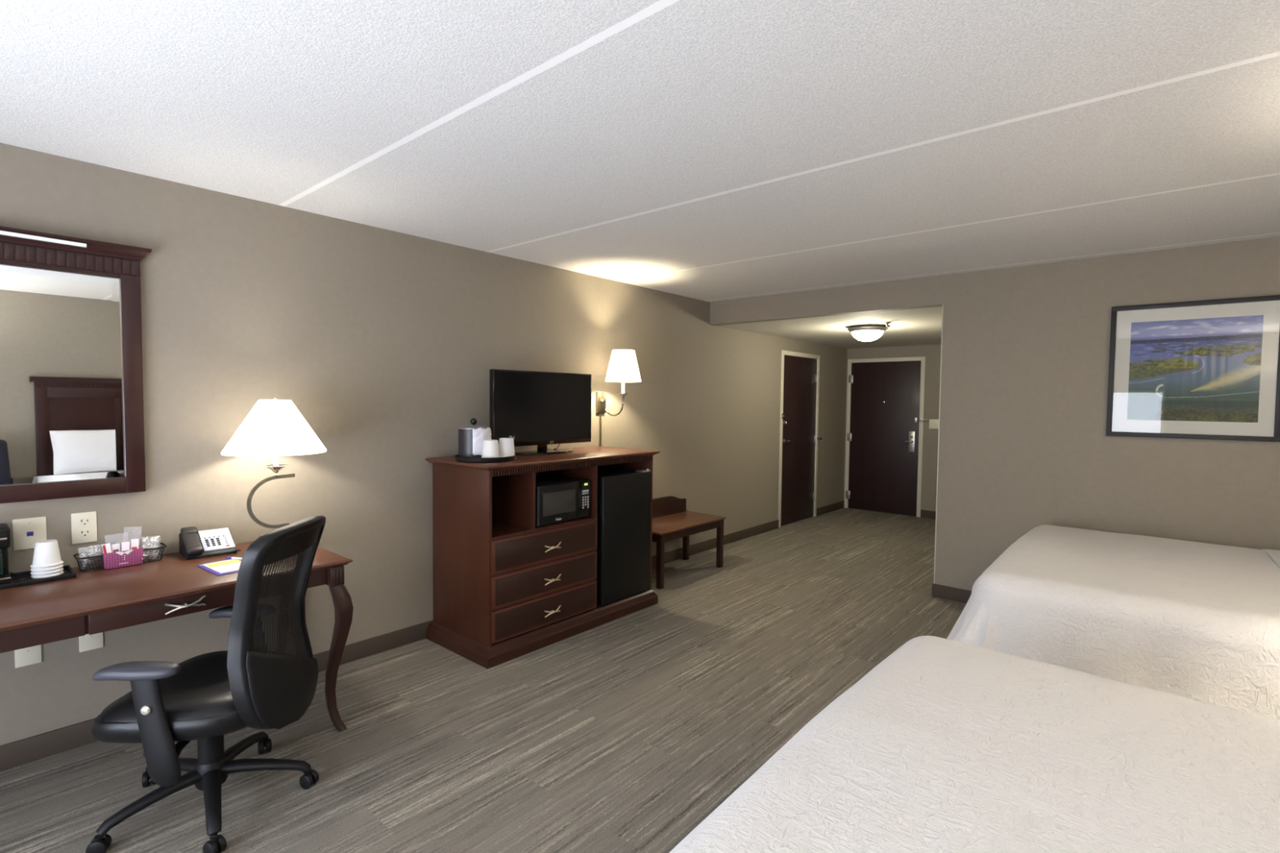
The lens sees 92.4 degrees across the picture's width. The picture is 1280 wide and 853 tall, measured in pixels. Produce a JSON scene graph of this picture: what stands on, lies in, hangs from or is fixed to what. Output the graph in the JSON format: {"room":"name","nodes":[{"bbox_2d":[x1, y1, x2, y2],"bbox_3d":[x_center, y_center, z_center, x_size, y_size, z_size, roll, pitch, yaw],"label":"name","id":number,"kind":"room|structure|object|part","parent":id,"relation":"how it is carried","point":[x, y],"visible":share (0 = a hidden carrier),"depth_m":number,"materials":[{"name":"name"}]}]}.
{"room":"hotel room","nodes":[
{"label":"hotel room","id":0,"kind":"room"},
{"bbox_2d":[0,142,847,746],"bbox_3d":[-0.348,0.044,4.969,0.120,2.452,10.000,3,3,41],"label":"wall","id":1,"kind":"structure","parent":0,"point":[387,343],"depth_m":3.39,"materials":[{"name":"paint"}]},
{"bbox_2d":[14,644,41,667],"bbox_3d":[-2.461,0.902,2.470,0.007,0.120,0.077,3,3,41],"label":"power outlet","id":2,"kind":"object","parent":1,"relation":"attached to","point":[33,655],"visible":0.69,"depth_m":2.47,"materials":[{"name":"beige plastic"}]},
{"bbox_2d":[12,516,46,551],"bbox_3d":[-2.446,0.429,2.461,0.008,0.124,0.096,3,3,41],"label":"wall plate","id":3,"kind":"object","parent":1,"relation":"attached to","point":[26,531],"visible":0.89,"depth_m":2.46,"materials":[{"name":"beige plastic"}]},
{"bbox_2d":[0,226,151,503],"bbox_3d":[-2.576,-0.226,2.217,0.080,1.061,1.306,3,3,41],"label":"wall mirror","id":4,"kind":"object","parent":1,"relation":"attached to","point":[72,424],"depth_m":2.52,"materials":[{"name":"brown wood"}]},
{"bbox_3d":[-2.441,-0.733,2.294,0.013,0.017,0.557,3,3,41],"label":"white slat","id":5,"kind":"part","parent":4,"relation":"part of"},
{"bbox_3d":[-2.595,-0.193,2.234,0.001,0.856,1.102,3,3,41],"label":"bevelled glass","id":6,"kind":"part","parent":4,"relation":"part of","materials":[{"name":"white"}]},
{"bbox_3d":[-2.577,-0.731,2.200,0.066,0.052,1.306,3,3,41],"label":"crown","id":7,"kind":"part","parent":4,"relation":"part of","materials":[{"name":"wood"}]},
{"bbox_2d":[71,511,97,544],"bbox_3d":[-2.338,0.426,2.584,0.009,0.129,0.080,3,3,41],"label":"power outlet","id":8,"kind":"object","parent":1,"relation":"attached to","point":[83,525],"visible":1,"depth_m":2.58,"materials":[{"name":"beige plastic"}]},
{"bbox_2d":[79,517,89,525],"bbox_3d":[-2.336,0.401,2.582,0.002,0.035,0.035,3,3,41],"label":"receptacle","id":9,"kind":"object","parent":8,"relation":"attached to","point":[82,521],"depth_m":2.58,"materials":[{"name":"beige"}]},
{"bbox_2d":[79,528,90,537],"bbox_3d":[-2.336,0.449,2.584,0.002,0.035,0.035,3,3,41],"label":"receptacle","id":10,"kind":"object","parent":8,"relation":"attached to","point":[82,532],"depth_m":2.58,"materials":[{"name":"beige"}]},
{"bbox_2d":[79,632,103,652],"bbox_3d":[-2.336,0.892,2.614,0.007,0.120,0.078,3,3,41],"label":"power outlet","id":11,"kind":"object","parent":1,"relation":"attached to","point":[86,642],"visible":0.64,"depth_m":2.61,"materials":[{"name":"beige plastic"}]},
{"bbox_2d":[0,520,778,771],"bbox_3d":[-0.936,1.246,4.253,0.012,0.100,7.846,3,3,41],"label":"baseboard","id":12,"kind":"structure","parent":1,"relation":"attached to","point":[24,751],"depth_m":3.41,"materials":[{"name":"brown plastic"}]},
{"bbox_2d":[595,349,640,445],"bbox_3d":[-0.172,-0.215,4.774,0.383,0.748,0.276,3,3,41],"label":"wall sconce","id":13,"kind":"object","parent":1,"relation":"attached to","point":[623,367],"visible":1,"depth_m":4.65,"materials":[{"name":"white fabric"}]},
{"bbox_3d":[-0.316,0.020,4.907,0.008,0.264,0.016,3,3,41],"label":"cord","id":14,"kind":"part","parent":13,"relation":"part of","materials":[{"name":"beige metal"}]},
{"bbox_3d":[-0.216,-0.147,4.815,0.224,0.133,0.013,3,3,41],"label":"arm","id":15,"kind":"part","parent":13,"relation":"part of","materials":[{"name":"silver metal"}]},
{"bbox_3d":[-0.128,-0.466,4.729,0.276,0.241,0.276,3,3,41],"label":"lamp shade","id":16,"kind":"part","parent":13,"relation":"part of","materials":[{"name":"fabric"}]},
{"bbox_2d":[777,350,822,528],"bbox_3d":[1.948,0.139,7.581,0.194,2.085,1.016,3,3,41],"label":"door","id":17,"kind":"structure","parent":1,"relation":"in","point":[800,371],"depth_m":7.55,"materials":[{"name":"brown wood"}]},
{"bbox_3d":[1.761,0.172,7.291,0.059,0.060,0.159,3,3,41],"label":"handle","id":18,"kind":"part","parent":17,"relation":"part of","materials":[{"name":"silver metal"}]},
{"bbox_2d":[816,500,844,515],"bbox_3d":[2.585,1.107,8.329,0.012,0.100,0.898,3,3,41],"label":"baseboard","id":19,"kind":"structure","parent":1,"relation":"attached to","point":[824,509],"depth_m":8.29,"materials":[{"name":"brown plastic"}]},
{"bbox_2d":[0,507,966,852],"bbox_3d":[1.523,1.409,3.399,5.100,0.100,10.000,3,3,41],"label":"floor","id":20,"kind":"structure","parent":0,"point":[625,734],"depth_m":2.76,"materials":[{"name":"carpet"}]},
{"bbox_2d":[0,541,353,731],"bbox_3d":[-2.076,0.983,2.357,0.718,0.765,1.642,3,3,41],"label":"writing desk","id":21,"kind":"object","parent":20,"relation":"on","point":[104,600],"visible":0.62,"depth_m":2.30,"materials":[{"name":"brown wood"}]},
{"bbox_2d":[0,564,75,589],"bbox_3d":[-2.461,0.590,2.282,0.186,0.016,0.521,3,3,41],"label":"serving tray","id":22,"kind":"object","parent":21,"relation":"on","point":[68,573],"visible":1,"depth_m":2.38,"materials":[{"name":"black plastic"}]},
{"bbox_2d":[0,523,29,584],"bbox_3d":[-2.446,0.485,2.299,0.152,0.215,0.217,3,3,41],"label":"coffee maker","id":23,"kind":"object","parent":22,"relation":"on","point":[5,531],"visible":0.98,"depth_m":2.32,"materials":[{"name":"black plastic"}]},
{"bbox_2d":[0,573,12,584],"bbox_3d":[-2.459,0.580,2.299,0.140,0.025,0.143,3,3,41],"label":"drip tray","id":24,"kind":"object","parent":23,"relation":"on","point":[5,578],"depth_m":2.30,"materials":[{"name":"black plastic"}]},
{"bbox_3d":[-2.411,0.581,2.276,0.076,0.026,0.216,1,3,11],"label":"power cord","id":25,"kind":"part","parent":23,"relation":"part of","materials":[{"name":"black plastic"}]},
{"bbox_2d":[30,570,63,578],"bbox_3d":[-2.345,0.541,2.429,0.095,0.095,0.095,3,3,41],"label":"paper cup","id":26,"kind":"object","parent":22,"relation":"on","point":[34,576],"visible":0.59,"depth_m":2.40,"materials":[{"name":"white paper"}]},
{"bbox_2d":[30,567,63,574],"bbox_3d":[-2.345,0.527,2.428,0.095,0.095,0.095,3,3,41],"label":"paper cup","id":27,"kind":"object","parent":26,"relation":"on","point":[51,571],"visible":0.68,"depth_m":2.40,"materials":[{"name":"white paper"}]},
{"bbox_2d":[30,564,63,571],"bbox_3d":[-2.345,0.514,2.427,0.095,0.095,0.095,3,3,41],"label":"paper cup","id":28,"kind":"object","parent":27,"relation":"on","point":[60,566],"visible":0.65,"depth_m":2.40,"materials":[{"name":"white paper"}]},
{"bbox_2d":[30,539,63,568],"bbox_3d":[-2.345,0.500,2.427,0.095,0.095,0.095,3,3,41],"label":"paper cup","id":29,"kind":"object","parent":28,"relation":"on","point":[46,553],"visible":1,"depth_m":2.40,"materials":[{"name":"white paper"}]},
{"bbox_2d":[73,542,166,572],"bbox_3d":[-2.203,0.556,2.610,0.110,0.062,0.298,3,3,42],"label":"wire basket","id":30,"kind":"object","parent":21,"relation":"on","point":[162,548],"visible":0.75,"depth_m":2.53,"materials":[{"name":"black metal"}]},
{"bbox_2d":[78,543,102,568],"bbox_3d":[-2.279,0.540,2.552,0.030,0.092,0.081,3,3,40],"label":"pouch","id":31,"kind":"object","parent":30,"relation":"in","point":[84,552],"visible":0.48,"depth_m":2.54,"materials":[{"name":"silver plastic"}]},
{"bbox_2d":[86,554,103,568],"bbox_3d":[-2.233,0.555,2.535,0.029,0.063,0.077,2,3,31],"label":"pouch","id":32,"kind":"object","parent":30,"relation":"in","point":[99,557],"visible":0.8,"depth_m":2.52,"materials":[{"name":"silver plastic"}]},
{"bbox_2d":[101,547,143,568],"bbox_3d":[-2.175,0.552,2.583,0.042,0.066,0.132,3,3,41],"label":"condiment caddy","id":33,"kind":"object","parent":30,"relation":"in","point":[131,557],"visible":1,"depth_m":2.57,"materials":[{"name":"cardboard"}]},
{"bbox_2d":[102,542,111,553],"bbox_3d":[-2.207,0.523,2.546,0.010,0.078,0.035,3,3,40],"label":"sugar sleeve","id":34,"kind":"object","parent":33,"relation":"in","point":[106,548],"visible":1,"depth_m":2.54,"materials":[{"name":"white paper"}]},
{"bbox_2d":[102,545,106,553],"bbox_3d":[-2.210,0.524,2.538,0.001,0.068,0.009,-2,7,41],"label":"print","id":35,"kind":"object","parent":34,"relation":"attached to","point":[104,546],"depth_m":2.54},
{"bbox_2d":[111,543,120,551],"bbox_3d":[-2.193,0.526,2.571,0.010,0.069,0.029,3,3,41],"label":"sugar sleeve","id":36,"kind":"object","parent":33,"relation":"in","point":[115,548],"visible":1,"depth_m":2.57,"materials":[{"name":"white paper"}]},
{"bbox_2d":[121,541,129,551],"bbox_3d":[-2.169,0.523,2.589,0.010,0.073,0.028,3,3,41],"label":"sugar sleeve","id":37,"kind":"object","parent":33,"relation":"in","point":[125,545],"visible":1,"depth_m":2.59,"materials":[{"name":"white paper"}]},
{"bbox_2d":[130,538,138,549],"bbox_3d":[-2.154,0.519,2.616,0.010,0.079,0.030,3,3,41],"label":"sugar sleeve","id":38,"kind":"object","parent":33,"relation":"in","point":[134,543],"visible":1,"depth_m":2.62,"materials":[{"name":"white paper"}]},
{"bbox_2d":[140,535,160,560],"bbox_3d":[-2.136,0.530,2.677,0.026,0.104,0.077,2,3,34],"label":"pouch","id":39,"kind":"object","parent":30,"relation":"in","point":[149,542],"visible":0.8,"depth_m":2.67,"materials":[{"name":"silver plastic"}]},
{"bbox_3d":[-1.704,0.670,2.304,0.032,0.047,0.127,3,3,41],"label":"handle","id":40,"kind":"part","parent":21,"relation":"part of","materials":[{"name":"silver metal"}]},
{"bbox_3d":[-1.665,0.671,2.380,0.012,0.075,0.708,3,3,41],"label":"drawer","id":41,"kind":"part","parent":21,"relation":"part of","materials":[{"name":"brown wood"}]},
{"bbox_2d":[178,526,240,559],"bbox_3d":[-1.972,0.521,2.818,0.224,0.120,0.202,3,3,45],"label":"desk phone","id":42,"kind":"object","parent":21,"relation":"on","point":[193,544],"visible":1,"depth_m":2.79,"materials":[{"name":"black plastic"}]},
{"bbox_3d":[-1.957,0.522,2.838,0.141,0.071,0.118,3,3,45],"label":"plate","id":43,"kind":"part","parent":42,"relation":"part of","materials":[{"name":"white plastic"}]},
{"bbox_3d":[-1.893,0.575,2.764,0.031,0.015,0.168,3,3,45],"label":"coiled cord","id":44,"kind":"part","parent":42,"relation":"part of","materials":[{"name":"black plastic"}]},
{"bbox_2d":[196,559,240,576],"bbox_3d":[-1.741,0.590,2.585,0.230,0.007,0.140,2,3,37],"label":"notepad","id":45,"kind":"object","parent":21,"relation":"on","point":[231,566],"visible":0.8,"depth_m":2.57,"materials":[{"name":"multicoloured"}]},
{"bbox_2d":[225,556,242,559],"bbox_3d":[-1.747,0.577,2.681,0.142,0.009,0.009,1,3,11],"label":"ballpoint pen","id":46,"kind":"object","parent":21,"relation":"on","point":[226,557],"visible":0.62,"depth_m":2.68,"materials":[{"name":"white plastic"}]},
{"bbox_2d":[221,397,326,537],"bbox_3d":[-1.721,0.221,2.904,0.428,0.717,0.428,3,3,41],"label":"table lamp","id":47,"kind":"object","parent":21,"relation":"on","point":[274,428],"visible":0.96,"depth_m":2.79,"materials":[{"name":"white fabric"}]},
{"bbox_3d":[-1.737,0.375,2.895,0.008,0.291,0.205,3,3,41],"label":"arm","id":48,"kind":"part","parent":47,"relation":"part of","materials":[{"name":"silver metal"}]},
{"bbox_3d":[-1.719,-0.001,2.895,0.428,0.249,0.428,3,3,41],"label":"lamp shade","id":49,"kind":"part","parent":47,"relation":"part of","materials":[{"name":"fabric"}]},
{"bbox_3d":[-1.340,0.988,2.735,0.097,0.739,0.097,3,3,41],"label":"leg","id":50,"kind":"part","parent":21,"relation":"part of","materials":[{"name":"brown wood"}]},
{"bbox_2d":[85,515,325,852],"bbox_3d":[-1.539,0.856,2.239,0.701,1.039,0.666,1,2,-2],"label":"office chair","id":51,"kind":"object","parent":20,"relation":"on","point":[266,678],"visible":1,"depth_m":2.07,"materials":[{"name":"black plastic"}]},
{"bbox_3d":[-1.664,1.280,2.094,0.060,0.092,0.298,2,3,34],"label":"leg","id":52,"kind":"part","parent":51,"relation":"part of","materials":[{"name":"black plastic"}]},
{"bbox_3d":[-1.537,0.965,1.949,0.145,0.358,0.043,1,2,-2],"label":"armrest","id":53,"kind":"part","parent":51,"relation":"part of","materials":[{"name":"black plastic"}]},
{"bbox_3d":[-1.566,0.968,2.228,0.552,0.136,0.550,1,2,-2],"label":"seat","id":54,"kind":"part","parent":51,"relation":"part of","materials":[{"name":"black leather"}]},
{"bbox_3d":[-1.734,1.271,2.297,0.300,0.092,0.060,1,3,18],"label":"leg","id":55,"kind":"part","parent":51,"relation":"part of","materials":[{"name":"black plastic"}]},
{"bbox_3d":[-1.460,1.282,2.097,0.060,0.092,0.298,-1,3,-36],"label":"leg","id":56,"kind":"part","parent":51,"relation":"part of","materials":[{"name":"black plastic"}]},
{"bbox_3d":[-1.570,1.267,2.418,0.060,0.091,0.297,1,2,-2],"label":"leg","id":57,"kind":"part","parent":51,"relation":"part of","materials":[{"name":"black plastic"}]},
{"bbox_3d":[-1.396,1.274,2.301,0.300,0.092,0.060,0,3,-20],"label":"leg","id":58,"kind":"part","parent":51,"relation":"part of","materials":[{"name":"black plastic"}]},
{"bbox_3d":[-1.281,0.701,2.227,0.189,0.723,0.439,1,2,-2],"label":"backrest","id":59,"kind":"part","parent":51,"relation":"part of","materials":[{"name":"black fabric"}]},
{"bbox_3d":[-1.264,0.667,2.226,0.114,0.585,0.394,1,2,-2],"label":"panel","id":60,"kind":"part","parent":51,"relation":"part of","materials":[{"name":"black fabric"}]},
{"bbox_2d":[425,445,660,669],"bbox_3d":[-0.585,0.745,4.119,0.642,1.120,1.488,3,3,41],"label":"dresser","id":61,"kind":"object","parent":20,"relation":"on","point":[506,587],"visible":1,"depth_m":3.66,"materials":[{"name":"brown wood"}]},
{"bbox_2d":[454,454,515,462],"bbox_3d":[-0.920,0.185,3.663,0.356,0.030,0.356,3,3,41],"label":"round tray","id":62,"kind":"object","parent":61,"relation":"on","point":[468,460],"visible":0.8,"depth_m":3.51,"materials":[{"name":"black plastic"}]},
{"bbox_2d":[457,417,487,457],"bbox_3d":[-0.999,0.070,3.688,0.180,0.242,0.180,3,3,41],"label":"ice bucket","id":63,"kind":"object","parent":62,"relation":"on","point":[464,433],"visible":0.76,"depth_m":3.61,"materials":[{"name":"grey metal"}]},
{"bbox_3d":[-0.998,0.002,3.685,0.176,0.022,0.176,3,3,41],"label":"lid","id":64,"kind":"part","parent":63,"relation":"part of","materials":[{"name":"silver metal"}]},
{"bbox_3d":[-0.998,-0.027,3.684,0.040,0.046,0.040,3,3,41],"label":"knob","id":65,"kind":"part","parent":63,"relation":"part of","materials":[{"name":"black plastic"}]},
{"bbox_2d":[472,426,491,455],"bbox_3d":[-0.924,0.086,3.648,0.045,0.164,0.157,2,3,31],"label":"bag","id":66,"kind":"object","parent":63,"relation":"on","point":[480,434],"visible":0.7,"depth_m":3.61,"materials":[{"name":"white"}]},
{"bbox_2d":[481,440,499,457],"bbox_3d":[-0.870,0.138,3.579,0.116,0.118,0.117,3,3,41],"label":"paper cup","id":67,"kind":"object","parent":62,"relation":"on","point":[490,447],"visible":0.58,"depth_m":3.54,"materials":[{"name":"white paper"}]},
{"bbox_2d":[498,437,515,458],"bbox_3d":[-0.803,0.126,3.688,0.118,0.135,0.118,3,3,41],"label":"paper cup","id":68,"kind":"object","parent":62,"relation":"on","point":[506,445],"visible":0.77,"depth_m":3.65,"materials":[{"name":"white paper"}]},
{"bbox_2d":[489,368,591,455],"bbox_3d":[-0.646,-0.095,4.171,0.259,0.552,0.846,2,3,27],"label":"television","id":69,"kind":"object","parent":61,"relation":"on","point":[541,409],"visible":0.92,"depth_m":4.12,"materials":[{"name":"black plastic"}]},
{"bbox_3d":[-0.558,1.115,3.736,0.010,0.182,0.828,3,3,41],"label":"drawer","id":70,"kind":"part","parent":61,"relation":"part of","materials":[{"name":"brown wood"}]},
{"bbox_3d":[-0.556,0.920,3.727,0.010,0.184,0.828,3,3,41],"label":"drawer","id":71,"kind":"part","parent":61,"relation":"part of","materials":[{"name":"brown wood"}]},
{"bbox_3d":[-0.554,0.720,3.719,0.010,0.189,0.828,3,3,41],"label":"drawer","id":72,"kind":"part","parent":61,"relation":"part of","materials":[{"name":"brown wood"}]},
{"bbox_3d":[-0.553,1.115,3.733,0.004,0.150,0.786,3,3,41],"label":"panel","id":73,"kind":"part","parent":61,"relation":"part of","materials":[{"name":"brown wood"}]},
{"bbox_3d":[-0.551,0.920,3.724,0.004,0.152,0.786,3,3,41],"label":"panel","id":74,"kind":"part","parent":61,"relation":"part of","materials":[{"name":"brown wood"}]},
{"bbox_3d":[-0.549,0.720,3.716,0.004,0.157,0.786,3,3,41],"label":"panel","id":75,"kind":"part","parent":61,"relation":"part of","materials":[{"name":"brown wood"}]},
{"bbox_3d":[-0.529,1.126,3.737,0.032,0.047,0.127,3,3,41],"label":"handle","id":76,"kind":"part","parent":61,"relation":"part of","materials":[{"name":"grey metal"}]},
{"bbox_3d":[-0.527,0.931,3.729,0.032,0.047,0.127,3,3,41],"label":"handle","id":77,"kind":"part","parent":61,"relation":"part of","materials":[{"name":"grey metal"}]},
{"bbox_3d":[-0.525,0.731,3.720,0.032,0.047,0.127,3,3,41],"label":"handle","id":78,"kind":"part","parent":61,"relation":"part of","materials":[{"name":"grey metal"}]},
{"bbox_2d":[535,475,591,526],"bbox_3d":[-0.600,0.473,3.957,0.351,0.246,0.453,3,3,41],"label":"microwave oven","id":79,"kind":"object","parent":61,"relation":"on","point":[558,499],"visible":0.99,"depth_m":3.85,"materials":[{"name":"black plastic"}]},
{"bbox_3d":[-0.509,0.477,3.808,0.012,0.236,0.344,3,3,41],"label":"door","id":80,"kind":"part","parent":79,"relation":"part of","materials":[{"name":"black"}]},
{"bbox_3d":[-0.361,0.471,3.979,0.012,0.236,0.105,3,3,41],"label":"control panel","id":81,"kind":"part","parent":79,"relation":"part of","materials":[{"name":"black plastic"}]},
{"bbox_2d":[596,465,650,605],"bbox_3d":[-0.300,0.745,4.427,0.552,0.888,0.517,3,3,41],"label":"mini fridge","id":82,"kind":"object","parent":61,"relation":"on","point":[624,495],"visible":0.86,"depth_m":4.23,"materials":[{"name":"black plastic"}]},
{"bbox_2d":[652,496,726,589],"bbox_3d":[0.292,0.955,5.296,0.461,0.617,0.935,3,3,41],"label":"bench","id":83,"kind":"object","parent":20,"relation":"on","point":[671,520],"visible":0.68,"depth_m":5.37,"materials":[{"name":"brown wood"}]},
{"bbox_3d":[0.160,1.065,4.852,0.046,0.432,0.046,3,3,41],"label":"leg","id":84,"kind":"part","parent":83,"relation":"part of","materials":[{"name":"brown wood"}]},
{"bbox_3d":[0.431,1.030,5.741,0.046,0.432,0.046,3,3,41],"label":"leg","id":85,"kind":"part","parent":83,"relation":"part of","materials":[{"name":"brown wood"}]},
{"bbox_3d":[0.716,1.043,5.496,0.046,0.432,0.046,3,3,41],"label":"leg","id":86,"kind":"part","parent":83,"relation":"part of","materials":[{"name":"brown wood"}]},
{"bbox_2d":[669,635,1279,852],"bbox_3d":[1.135,1.096,1.032,2.213,0.720,2.034,3,3,41],"label":"bed","id":87,"kind":"object","parent":20,"relation":"on","point":[944,745],"visible":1,"depth_m":1.30,"materials":[{"name":"white fabric"}]},
{"bbox_2d":[946,524,1279,719],"bbox_3d":[2.797,1.031,2.940,2.179,0.720,1.961,3,3,41],"label":"bed","id":88,"kind":"object","parent":20,"relation":"on","point":[1199,621],"visible":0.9,"depth_m":2.65,"materials":[{"name":"white fabric"}]},
{"bbox_2d":[0,0,1279,302],"bbox_3d":[0.423,-1.096,1.985,5.100,0.100,6.552,3,3,41],"label":"ceiling","id":89,"kind":"structure","parent":0,"point":[706,150],"depth_m":2.12,"materials":[{"name":"white paint"}]},
{"bbox_2d":[718,306,942,348],"bbox_3d":[2.625,-1.055,6.641,2.118,0.100,3.288,3,3,41],"label":"ceiling","id":90,"kind":"structure","parent":0,"point":[922,326],"depth_m":6.21,"materials":[{"name":"beige paint"}]},
{"bbox_2d":[847,325,886,341],"bbox_3d":[2.238,-0.911,6.046,0.380,0.142,0.380,3,3,41],"label":"ceiling light","id":91,"kind":"object","parent":90,"relation":"attached to","point":[863,333],"visible":0.98,"depth_m":5.94,"materials":[{"name":"white glass"}]},
{"bbox_3d":[2.238,-0.889,6.047,0.304,0.098,0.304,3,3,41],"label":"lamp shade","id":92,"kind":"part","parent":91,"relation":"part of","materials":[{"name":"white glass"}]},
{"bbox_2d":[883,321,891,328],"bbox_3d":[2.293,-0.938,5.694,0.068,0.060,0.068,3,3,41],"label":"sprinkler","id":93,"kind":"object","parent":90,"relation":"attached to","point":[885,322],"visible":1,"depth_m":5.68,"materials":[{"name":"beige metal"}]},
{"bbox_2d":[843,344,941,511],"bbox_3d":[3.773,-0.041,7.936,2.238,2.452,0.120,3,3,41],"label":"wall","id":94,"kind":"structure","parent":0,"point":[932,353],"depth_m":7.91,"materials":[{"name":"paint"}]},
{"bbox_2d":[844,356,928,517],"bbox_3d":[3.319,0.123,8.280,1.087,2.085,0.201,3,3,41],"label":"door","id":95,"kind":"structure","parent":94,"relation":"in","point":[885,397],"depth_m":8.27,"materials":[{"name":"brown wood"}]},
{"bbox_3d":[3.493,0.193,8.040,0.149,0.036,0.061,3,3,41],"label":"handle","id":96,"kind":"part","parent":95,"relation":"part of","materials":[{"name":"silver metal"}]},
{"bbox_3d":[3.560,0.199,8.039,0.076,0.270,0.024,3,3,41],"label":"lock plate","id":97,"kind":"part","parent":95,"relation":"part of","materials":[{"name":"silver metal"}]},
{"bbox_2d":[920,509,935,519],"bbox_3d":[4.059,1.152,7.643,1.072,0.100,0.012,3,3,41],"label":"baseboard","id":98,"kind":"structure","parent":94,"relation":"attached to","point":[924,513],"depth_m":7.93,"materials":[{"name":"brown plastic"}]},
{"bbox_2d":[928,419,938,428],"bbox_3d":[3.763,-0.032,7.855,0.120,0.120,0.016,3,3,41],"label":"light switch","id":99,"kind":"object","parent":94,"relation":"attached to","point":[933,424],"visible":0.83,"depth_m":7.86,"materials":[{"name":"beige plastic"}]},
{"bbox_2d":[709,235,1279,591],"bbox_3d":[2.550,0.094,4.518,4.860,2.452,0.120,3,3,41],"label":"wall","id":100,"kind":"structure","parent":0,"point":[1024,445],"depth_m":4.17,"materials":[{"name":"paint"}]},
{"bbox_2d":[933,304,943,583],"bbox_3d":[2.275,0.145,4.679,0.007,2.131,0.007,3,3,41],"label":"trim","id":101,"kind":"structure","parent":100,"relation":"attached to","point":[942,304],"depth_m":4.68,"materials":[{"name":"beige paint"}]},
{"bbox_2d":[933,583,971,603],"bbox_3d":[3.296,1.309,3.828,2.742,0.100,0.012,3,3,41],"label":"baseboard","id":102,"kind":"structure","parent":100,"relation":"attached to","point":[956,594],"depth_m":4.63,"materials":[{"name":"brown plastic"}]},
{"bbox_2d":[1106,294,1279,442],"bbox_3d":[3.339,-0.341,3.723,0.790,0.830,0.030,3,3,41],"label":"framed picture","id":103,"kind":"object","parent":100,"relation":"attached to","point":[1210,369],"visible":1,"depth_m":3.71,"materials":[{"name":"multicoloured paper"}]},
{"bbox_2d":[1127,315,1263,422],"bbox_3d":[3.343,-0.341,3.721,0.592,0.617,0.001,3,3,41],"label":"print","id":104,"kind":"object","parent":103,"relation":"attached to","point":[1199,369],"depth_m":3.71},
{"bbox_3d":[3.467,0.041,5.964,0.120,2.452,3.268,3,3,41],"label":"wall","id":105,"kind":"structure","parent":0,"visible":0},
{"bbox_2d":[931,582,933,596],"bbox_3d":[3.361,1.215,6.008,0.012,0.100,3.400,3,3,41],"label":"baseboard","id":106,"kind":"structure","parent":105,"relation":"attached to","point":[932,592],"depth_m":4.72,"materials":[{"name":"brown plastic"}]}
]}

